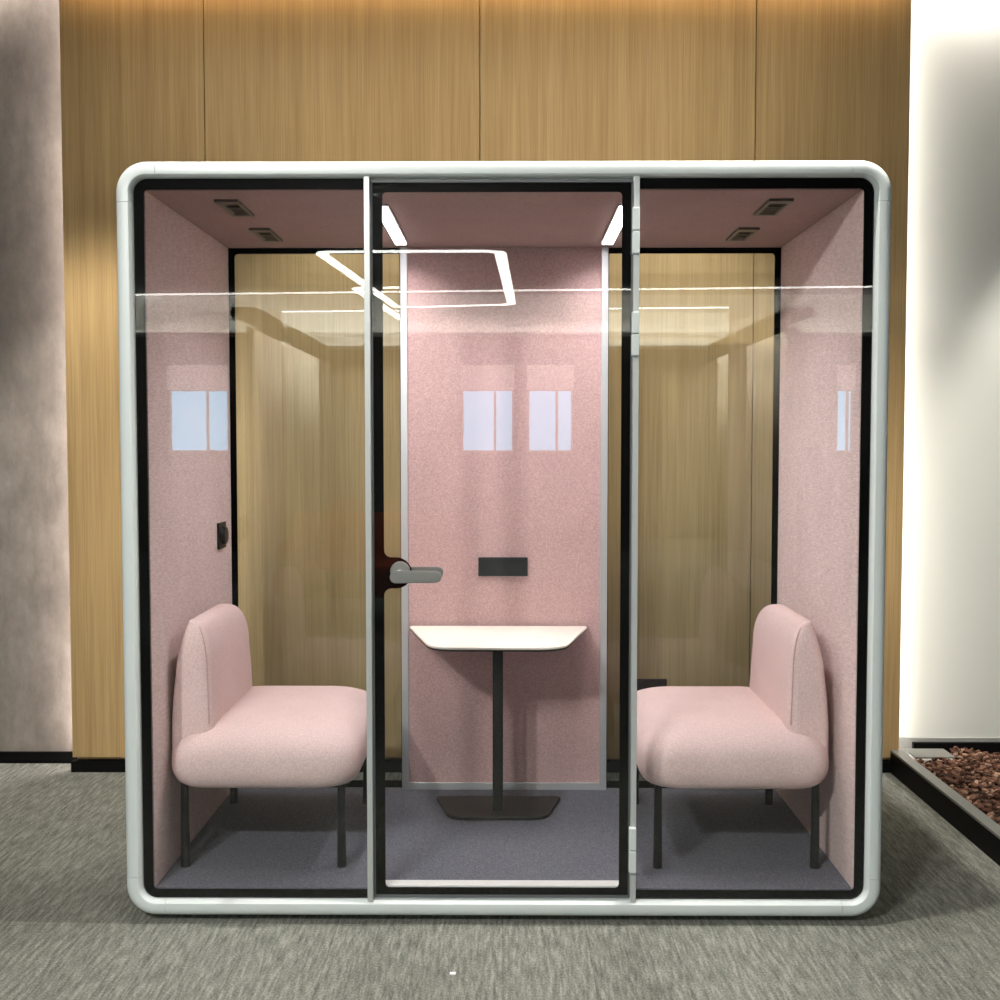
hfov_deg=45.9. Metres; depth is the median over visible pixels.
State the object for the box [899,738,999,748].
baseboard
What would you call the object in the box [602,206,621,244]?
light
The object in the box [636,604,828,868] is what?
lounge chair
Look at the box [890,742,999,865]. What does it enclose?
planter box
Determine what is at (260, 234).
air vent
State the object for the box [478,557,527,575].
power socket
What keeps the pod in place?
on the floor
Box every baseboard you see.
[0,751,76,762]
[71,759,890,772]
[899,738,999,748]
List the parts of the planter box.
panel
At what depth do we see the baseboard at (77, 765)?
5.22 m
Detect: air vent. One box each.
[214,199,253,216]
[249,228,282,241]
[726,227,759,240]
[753,198,793,215]
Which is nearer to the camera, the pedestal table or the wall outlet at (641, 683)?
the pedestal table
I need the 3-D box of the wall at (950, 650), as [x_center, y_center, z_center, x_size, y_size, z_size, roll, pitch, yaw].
[0.014,-0.753,5.339,12.600,3.900,0.120,0,3,0]
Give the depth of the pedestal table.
4.32 m
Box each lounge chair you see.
[171,604,366,867]
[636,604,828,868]
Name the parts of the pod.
frame rail, frame corner, frame corner, door post, panel trim, handle, handle, door, door sill, frame rail, panel trim, frame rail, panel, panel trim, door post, frame corner, frame corner, frame rail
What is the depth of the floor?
3.44 m
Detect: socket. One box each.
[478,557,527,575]
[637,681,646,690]
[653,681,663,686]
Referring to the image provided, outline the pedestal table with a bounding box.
[410,626,586,819]
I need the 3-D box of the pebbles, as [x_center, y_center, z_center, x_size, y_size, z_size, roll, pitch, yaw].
[2.601,1.181,4.174,1.649,0.065,2.282,0,3,0]
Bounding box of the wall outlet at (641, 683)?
[637,679,666,690]
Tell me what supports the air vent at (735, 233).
attached to the pod
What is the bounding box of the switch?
[217,521,228,549]
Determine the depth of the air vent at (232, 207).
3.75 m
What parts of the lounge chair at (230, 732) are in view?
leg, backrest, leg, seat, leg, leg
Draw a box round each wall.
[0,0,999,754]
[59,0,910,759]
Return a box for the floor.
[0,763,999,999]
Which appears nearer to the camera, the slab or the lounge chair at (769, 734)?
the lounge chair at (769, 734)
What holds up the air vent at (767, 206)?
attached to the pod
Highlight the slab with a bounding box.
[905,749,955,762]
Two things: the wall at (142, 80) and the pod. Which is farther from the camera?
the wall at (142, 80)
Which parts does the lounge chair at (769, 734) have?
leg, leg, seat, leg, backrest, leg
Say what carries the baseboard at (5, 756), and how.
attached to the wall at (950, 650)
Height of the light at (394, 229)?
0.004 m
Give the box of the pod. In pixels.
[116,161,891,915]
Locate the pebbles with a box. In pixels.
[914,746,999,824]
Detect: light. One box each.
[382,207,405,244]
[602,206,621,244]
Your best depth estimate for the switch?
4.42 m

